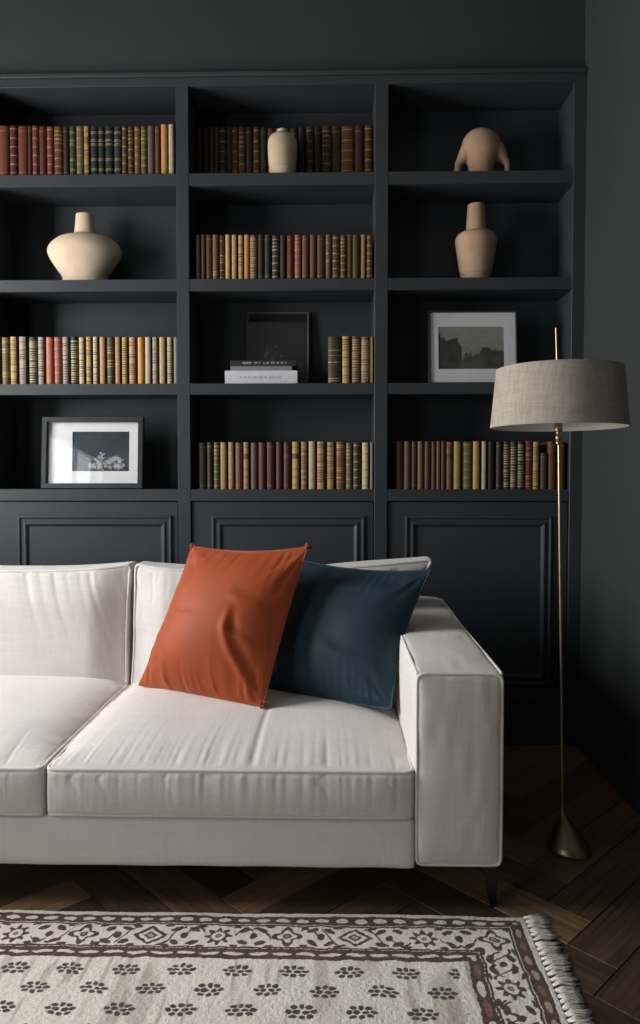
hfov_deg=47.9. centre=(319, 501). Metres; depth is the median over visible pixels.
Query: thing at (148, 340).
book
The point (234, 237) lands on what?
book
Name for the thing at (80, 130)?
book
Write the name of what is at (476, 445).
book
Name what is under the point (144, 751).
seat cushion
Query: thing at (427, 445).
book
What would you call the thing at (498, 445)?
book
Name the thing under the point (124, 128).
book
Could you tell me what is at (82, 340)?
book
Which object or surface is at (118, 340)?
book
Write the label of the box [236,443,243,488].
book
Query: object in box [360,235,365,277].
book
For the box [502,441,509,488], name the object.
book
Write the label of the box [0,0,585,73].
wall
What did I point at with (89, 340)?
book
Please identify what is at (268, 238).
book
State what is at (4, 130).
book
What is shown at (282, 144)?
vase
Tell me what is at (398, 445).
book
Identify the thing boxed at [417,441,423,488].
book
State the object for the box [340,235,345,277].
book
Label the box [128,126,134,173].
book
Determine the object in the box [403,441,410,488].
book
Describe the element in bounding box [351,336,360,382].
book
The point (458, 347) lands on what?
print
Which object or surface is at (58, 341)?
book
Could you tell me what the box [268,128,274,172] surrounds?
book
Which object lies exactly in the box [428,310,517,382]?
picture frame
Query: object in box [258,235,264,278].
book
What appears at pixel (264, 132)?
book
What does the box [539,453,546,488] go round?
book
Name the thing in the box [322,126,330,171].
book
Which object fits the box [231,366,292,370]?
book
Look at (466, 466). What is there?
book
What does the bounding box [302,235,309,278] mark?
book
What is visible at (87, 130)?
book
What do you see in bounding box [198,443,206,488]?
book
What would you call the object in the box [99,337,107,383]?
book
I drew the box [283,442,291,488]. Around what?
book
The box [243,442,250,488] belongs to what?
book
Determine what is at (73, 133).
book
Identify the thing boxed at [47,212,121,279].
vase
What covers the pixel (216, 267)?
book
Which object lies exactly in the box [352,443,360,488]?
book
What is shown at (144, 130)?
book
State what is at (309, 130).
book
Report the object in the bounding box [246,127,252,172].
book
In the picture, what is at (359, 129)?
book
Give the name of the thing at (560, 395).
floor lamp
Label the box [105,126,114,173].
book
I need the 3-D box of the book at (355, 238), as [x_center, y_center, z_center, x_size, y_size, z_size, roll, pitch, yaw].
[0.162,-1.085,3.256,0.034,0.195,0.150,0,2,1]
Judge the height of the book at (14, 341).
0.214 m
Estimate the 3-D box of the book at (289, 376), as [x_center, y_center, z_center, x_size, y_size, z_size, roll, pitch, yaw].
[-0.261,-0.560,3.298,0.325,0.060,0.162,0,2,1]
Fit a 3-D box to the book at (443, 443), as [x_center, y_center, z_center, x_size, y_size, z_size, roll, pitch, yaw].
[0.552,-0.166,3.279,0.019,0.213,0.144,0,2,1]
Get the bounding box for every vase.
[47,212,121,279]
[268,128,296,172]
[455,202,496,277]
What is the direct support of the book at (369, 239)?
on the bookcase
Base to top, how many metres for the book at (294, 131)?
0.257 m
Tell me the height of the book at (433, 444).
0.212 m
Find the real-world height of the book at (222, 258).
0.198 m
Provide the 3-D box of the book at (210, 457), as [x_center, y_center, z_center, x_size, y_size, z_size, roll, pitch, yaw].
[-0.493,-0.165,3.301,0.026,0.210,0.149,0,2,1]
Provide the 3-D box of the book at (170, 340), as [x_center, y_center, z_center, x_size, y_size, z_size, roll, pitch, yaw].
[-0.669,-0.634,3.287,0.027,0.208,0.146,0,2,1]
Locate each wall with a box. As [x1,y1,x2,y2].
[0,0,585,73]
[579,0,639,775]
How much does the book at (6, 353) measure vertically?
0.211 m
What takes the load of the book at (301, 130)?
on the bookcase
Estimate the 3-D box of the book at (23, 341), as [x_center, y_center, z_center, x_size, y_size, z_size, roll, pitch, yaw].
[-1.331,-0.636,3.300,0.041,0.213,0.146,0,2,1]
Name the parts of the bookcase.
shelf, shelf, shelf, shelf, cabinet door, panel moulding, shelf, shelf, shelf, shelf, cabinet door, panel, panel moulding, rail, shelf, cabinet door, shelf, panel moulding, shelf, shelf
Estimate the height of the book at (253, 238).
0.196 m
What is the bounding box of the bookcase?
[0,67,587,744]
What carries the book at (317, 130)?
on the bookcase
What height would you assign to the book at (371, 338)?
0.208 m
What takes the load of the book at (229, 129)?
on the bookcase
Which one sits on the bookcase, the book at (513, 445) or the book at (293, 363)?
the book at (513, 445)
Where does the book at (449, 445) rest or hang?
on the bookcase
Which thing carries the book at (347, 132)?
on the bookcase
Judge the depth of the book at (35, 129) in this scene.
3.20 m
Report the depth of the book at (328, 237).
3.19 m
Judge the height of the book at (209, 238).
0.200 m
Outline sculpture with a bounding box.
[454,127,509,170]
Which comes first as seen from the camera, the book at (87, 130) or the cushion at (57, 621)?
the cushion at (57, 621)
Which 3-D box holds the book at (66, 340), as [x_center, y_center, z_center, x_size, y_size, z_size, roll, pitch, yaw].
[-1.139,-0.636,3.303,0.035,0.212,0.150,0,2,1]
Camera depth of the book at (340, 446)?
3.22 m
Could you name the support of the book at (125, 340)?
on the bookcase
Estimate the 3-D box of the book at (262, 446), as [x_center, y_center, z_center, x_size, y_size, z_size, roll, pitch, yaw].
[-0.258,-0.164,3.298,0.034,0.208,0.149,0,2,1]
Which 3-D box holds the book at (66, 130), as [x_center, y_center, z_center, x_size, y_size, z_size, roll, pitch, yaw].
[-1.128,-1.558,3.267,0.025,0.220,0.142,0,2,1]
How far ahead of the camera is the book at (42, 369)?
3.23 m
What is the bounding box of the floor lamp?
[490,328,629,860]
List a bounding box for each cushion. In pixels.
[0,561,137,683]
[0,675,125,812]
[47,681,413,816]
[133,556,431,682]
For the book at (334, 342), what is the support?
on the bookcase
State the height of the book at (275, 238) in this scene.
0.196 m
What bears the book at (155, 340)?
on the bookcase
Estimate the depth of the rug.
1.73 m
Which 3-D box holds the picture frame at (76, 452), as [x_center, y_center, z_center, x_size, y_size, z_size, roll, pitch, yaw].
[-1.040,-0.225,3.300,0.466,0.329,0.055,0,2,1]
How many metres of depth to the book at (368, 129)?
3.29 m
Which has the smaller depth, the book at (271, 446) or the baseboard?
the baseboard
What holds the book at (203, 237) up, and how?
on the bookcase
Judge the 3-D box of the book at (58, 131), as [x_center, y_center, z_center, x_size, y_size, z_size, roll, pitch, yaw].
[-1.162,-1.558,3.268,0.040,0.219,0.147,0,2,1]
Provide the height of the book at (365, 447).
0.207 m
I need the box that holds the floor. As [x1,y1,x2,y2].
[0,744,639,1023]
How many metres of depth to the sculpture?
3.21 m
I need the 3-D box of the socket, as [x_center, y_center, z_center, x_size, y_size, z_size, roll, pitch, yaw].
[0.750,-0.229,2.263,0.025,0.100,0.025,0,2,1]
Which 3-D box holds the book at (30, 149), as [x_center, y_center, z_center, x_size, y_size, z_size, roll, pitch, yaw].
[-1.287,-1.559,3.269,0.016,0.222,0.148,0,2,1]
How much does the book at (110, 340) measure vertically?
0.210 m
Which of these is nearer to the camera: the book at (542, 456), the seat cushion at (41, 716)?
the seat cushion at (41, 716)
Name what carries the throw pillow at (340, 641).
on the sofa
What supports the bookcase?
on the floor
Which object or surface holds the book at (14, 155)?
on the bookcase
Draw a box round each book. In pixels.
[0,126,9,174]
[0,338,2,383]
[2,337,10,383]
[10,126,18,174]
[10,337,19,383]
[18,126,28,174]
[19,337,29,383]
[28,126,32,174]
[29,337,38,383]
[32,126,39,174]
[38,337,46,383]
[39,126,47,174]
[46,337,54,383]
[47,126,54,174]
[54,126,63,174]
[54,337,62,383]
[62,337,70,383]
[63,126,69,174]
[70,126,76,174]
[71,337,79,383]
[76,126,84,174]
[79,337,86,383]
[84,126,90,173]
[86,337,92,383]
[91,126,98,173]
[93,337,99,383]
[98,126,105,173]
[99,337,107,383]
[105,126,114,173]
[107,337,115,383]
[114,126,122,173]
[115,337,121,383]
[122,126,127,173]
[122,337,129,383]
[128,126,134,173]
[129,337,137,383]
[134,126,140,173]
[138,337,144,383]
[141,126,147,173]
[145,337,152,383]
[148,126,155,173]
[152,337,159,383]
[155,126,160,173]
[159,337,166,383]
[161,124,168,173]
[167,337,173,383]
[169,124,175,173]
[174,337,176,383]
[196,235,201,278]
[197,127,202,172]
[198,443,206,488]
[201,235,205,278]
[203,127,208,172]
[206,235,212,278]
[207,442,213,488]
[209,127,214,172]
[213,235,219,278]
[213,442,220,488]
[215,127,218,172]
[219,127,226,172]
[219,235,225,278]
[220,442,228,488]
[225,235,231,278]
[225,370,298,383]
[227,127,231,172]
[228,442,235,488]
[231,360,297,370]
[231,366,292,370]
[232,127,238,172]
[232,235,237,278]
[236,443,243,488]
[238,127,245,172]
[238,235,243,278]
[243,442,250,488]
[244,235,249,278]
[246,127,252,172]
[250,235,257,278]
[251,443,258,488]
[253,127,260,172]
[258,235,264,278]
[259,443,266,488]
[261,127,267,172]
[265,235,271,278]
[267,442,275,488]
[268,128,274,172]
[272,235,279,278]
[276,442,282,488]
[280,235,286,278]
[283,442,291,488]
[287,235,294,278]
[290,128,297,172]
[292,442,300,488]
[294,235,301,278]
[298,127,305,172]
[301,442,308,488]
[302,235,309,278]
[306,127,313,171]
[309,235,316,277]
[309,441,316,488]
[314,127,321,171]
[317,235,325,277]
[317,442,325,488]
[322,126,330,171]
[326,235,331,277]
[326,442,334,488]
[328,336,341,382]
[332,126,340,171]
[332,235,339,277]
[336,442,344,488]
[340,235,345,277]
[341,126,353,171]
[342,336,350,382]
[345,443,351,488]
[346,234,351,277]
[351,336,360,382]
[352,235,359,277]
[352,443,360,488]
[354,125,363,171]
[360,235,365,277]
[360,337,369,382]
[361,443,369,488]
[364,125,372,171]
[366,235,372,277]
[370,337,372,382]
[370,442,372,488]
[393,441,402,488]
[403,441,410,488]
[411,441,416,488]
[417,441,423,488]
[424,441,430,488]
[430,442,435,488]
[436,441,440,488]
[441,441,445,488]
[445,442,452,488]
[452,442,461,488]
[461,442,471,488]
[472,441,480,488]
[480,441,486,488]
[487,442,494,488]
[495,442,501,488]
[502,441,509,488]
[509,442,516,488]
[516,442,523,488]
[524,441,531,488]
[532,442,538,488]
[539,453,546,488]
[540,442,555,488]
[556,442,564,488]
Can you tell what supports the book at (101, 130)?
on the bookcase
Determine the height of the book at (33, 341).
0.212 m
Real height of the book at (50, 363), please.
0.211 m
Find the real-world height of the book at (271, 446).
0.210 m
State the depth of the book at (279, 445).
3.23 m
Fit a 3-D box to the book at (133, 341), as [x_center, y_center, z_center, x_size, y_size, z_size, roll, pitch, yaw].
[-0.836,-0.634,3.289,0.036,0.210,0.145,0,2,1]
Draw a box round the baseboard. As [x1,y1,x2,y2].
[576,717,639,815]
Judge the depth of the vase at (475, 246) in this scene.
3.21 m
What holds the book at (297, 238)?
on the bookcase
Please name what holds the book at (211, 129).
on the bookcase
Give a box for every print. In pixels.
[72,432,128,470]
[438,327,503,368]
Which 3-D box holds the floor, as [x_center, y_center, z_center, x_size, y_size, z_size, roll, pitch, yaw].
[-0.728,1.180,0.492,4.685,0.003,7.534,0,2,1]
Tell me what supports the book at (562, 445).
on the bookcase
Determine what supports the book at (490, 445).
on the bookcase
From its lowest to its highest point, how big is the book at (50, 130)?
0.219 m
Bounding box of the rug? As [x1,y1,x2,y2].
[0,910,594,1023]
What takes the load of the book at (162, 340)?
on the bookcase
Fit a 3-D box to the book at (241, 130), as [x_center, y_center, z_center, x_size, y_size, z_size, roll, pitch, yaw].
[-0.358,-1.585,3.349,0.032,0.266,0.105,0,2,1]
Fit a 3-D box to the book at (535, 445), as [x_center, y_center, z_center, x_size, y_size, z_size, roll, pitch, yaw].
[0.963,-0.164,3.270,0.028,0.210,0.149,0,2,1]
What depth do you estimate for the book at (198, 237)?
3.20 m
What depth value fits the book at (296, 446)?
3.22 m
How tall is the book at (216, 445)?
0.210 m
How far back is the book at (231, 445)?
3.23 m
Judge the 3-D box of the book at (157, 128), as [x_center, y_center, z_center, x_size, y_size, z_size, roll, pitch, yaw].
[-0.718,-1.556,3.258,0.021,0.215,0.146,0,2,1]
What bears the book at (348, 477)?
on the bookcase
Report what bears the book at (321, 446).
on the bookcase
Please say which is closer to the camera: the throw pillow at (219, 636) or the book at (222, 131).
the throw pillow at (219, 636)
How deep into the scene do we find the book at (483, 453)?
3.21 m
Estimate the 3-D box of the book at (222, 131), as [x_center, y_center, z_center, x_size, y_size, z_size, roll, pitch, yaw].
[-0.446,-1.583,3.348,0.035,0.263,0.106,0,2,1]
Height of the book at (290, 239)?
0.194 m
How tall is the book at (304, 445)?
0.212 m
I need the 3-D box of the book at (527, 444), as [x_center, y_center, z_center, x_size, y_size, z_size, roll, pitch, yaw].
[0.931,-0.166,3.272,0.034,0.213,0.141,0,2,1]
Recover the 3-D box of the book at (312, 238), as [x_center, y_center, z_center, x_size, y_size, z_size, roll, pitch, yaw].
[-0.030,-1.087,3.260,0.031,0.197,0.141,0,2,1]
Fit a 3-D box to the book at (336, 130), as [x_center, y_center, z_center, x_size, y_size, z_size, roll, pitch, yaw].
[0.075,-1.585,3.345,0.042,0.268,0.108,0,2,1]
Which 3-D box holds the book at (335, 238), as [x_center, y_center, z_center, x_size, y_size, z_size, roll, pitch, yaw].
[0.072,-1.085,3.258,0.036,0.194,0.149,0,2,1]
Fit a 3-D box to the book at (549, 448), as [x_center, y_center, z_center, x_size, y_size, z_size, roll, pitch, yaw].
[1.034,-0.165,3.265,0.037,0.211,0.140,0,2,1]
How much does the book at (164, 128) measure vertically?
0.225 m
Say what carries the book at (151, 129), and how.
on the bookcase
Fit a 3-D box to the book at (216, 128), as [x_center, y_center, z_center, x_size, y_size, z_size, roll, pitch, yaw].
[-0.473,-1.584,3.350,0.016,0.265,0.102,0,2,1]
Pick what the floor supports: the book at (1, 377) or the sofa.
the sofa
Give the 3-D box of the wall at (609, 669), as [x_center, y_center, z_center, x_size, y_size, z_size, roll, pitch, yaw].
[1.172,-0.544,0.392,0.150,3.450,6.370,0,2,1]
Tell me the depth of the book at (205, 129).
3.30 m
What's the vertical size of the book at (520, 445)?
0.211 m
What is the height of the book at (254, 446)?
0.208 m
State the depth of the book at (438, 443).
3.21 m
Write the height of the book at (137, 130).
0.216 m
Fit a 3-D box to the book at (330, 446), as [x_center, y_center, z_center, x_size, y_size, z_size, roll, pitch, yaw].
[0.051,-0.165,3.292,0.040,0.210,0.148,0,2,1]
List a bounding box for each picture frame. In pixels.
[41,417,144,488]
[247,312,308,382]
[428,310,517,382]
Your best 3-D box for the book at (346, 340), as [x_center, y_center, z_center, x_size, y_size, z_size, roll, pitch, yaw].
[0.119,-0.634,3.269,0.039,0.210,0.145,0,2,1]
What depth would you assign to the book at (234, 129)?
3.30 m
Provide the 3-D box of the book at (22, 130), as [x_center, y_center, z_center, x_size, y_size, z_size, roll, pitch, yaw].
[-1.320,-1.559,3.270,0.046,0.221,0.146,0,2,1]
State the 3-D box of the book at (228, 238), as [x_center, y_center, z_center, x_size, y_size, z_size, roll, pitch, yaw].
[-0.407,-1.088,3.269,0.026,0.200,0.147,0,2,1]
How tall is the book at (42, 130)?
0.221 m
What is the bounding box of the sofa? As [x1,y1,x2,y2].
[0,556,503,906]
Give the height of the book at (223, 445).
0.210 m
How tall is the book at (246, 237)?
0.199 m
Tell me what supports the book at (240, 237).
on the bookcase
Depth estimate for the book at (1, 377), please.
3.24 m
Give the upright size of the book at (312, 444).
0.214 m
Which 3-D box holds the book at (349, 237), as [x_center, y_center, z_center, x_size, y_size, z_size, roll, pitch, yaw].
[0.132,-1.087,3.261,0.023,0.197,0.150,0,2,1]
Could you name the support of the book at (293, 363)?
on the book at (233, 368)
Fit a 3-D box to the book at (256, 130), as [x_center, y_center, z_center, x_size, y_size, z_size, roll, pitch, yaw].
[-0.290,-1.584,3.345,0.031,0.265,0.101,0,2,1]
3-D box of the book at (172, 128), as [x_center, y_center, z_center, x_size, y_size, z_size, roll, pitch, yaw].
[-0.655,-1.559,3.252,0.028,0.222,0.141,0,2,1]
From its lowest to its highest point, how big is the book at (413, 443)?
0.213 m
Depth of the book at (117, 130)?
3.19 m
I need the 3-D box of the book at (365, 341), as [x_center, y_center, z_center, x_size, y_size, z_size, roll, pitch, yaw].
[0.204,-0.632,3.271,0.041,0.207,0.149,0,2,1]
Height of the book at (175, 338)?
0.209 m
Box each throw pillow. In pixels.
[139,542,311,709]
[268,560,431,709]
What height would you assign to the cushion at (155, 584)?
0.496 m
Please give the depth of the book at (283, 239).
3.19 m
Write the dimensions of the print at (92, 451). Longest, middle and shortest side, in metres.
0.267 x 0.186 x 0.001 m
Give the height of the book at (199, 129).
0.270 m
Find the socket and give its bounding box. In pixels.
[554,423,562,444]
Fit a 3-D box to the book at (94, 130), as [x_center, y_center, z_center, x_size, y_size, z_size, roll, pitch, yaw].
[-1.001,-1.557,3.266,0.033,0.218,0.150,0,2,1]
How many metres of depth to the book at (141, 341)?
3.22 m
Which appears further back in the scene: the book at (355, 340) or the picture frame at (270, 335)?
the picture frame at (270, 335)
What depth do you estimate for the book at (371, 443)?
3.22 m
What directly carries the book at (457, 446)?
on the bookcase
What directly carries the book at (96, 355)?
on the bookcase
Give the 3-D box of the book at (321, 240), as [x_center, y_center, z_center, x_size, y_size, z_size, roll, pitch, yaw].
[0.006,-1.087,3.262,0.038,0.197,0.148,0,2,1]
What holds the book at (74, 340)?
on the bookcase

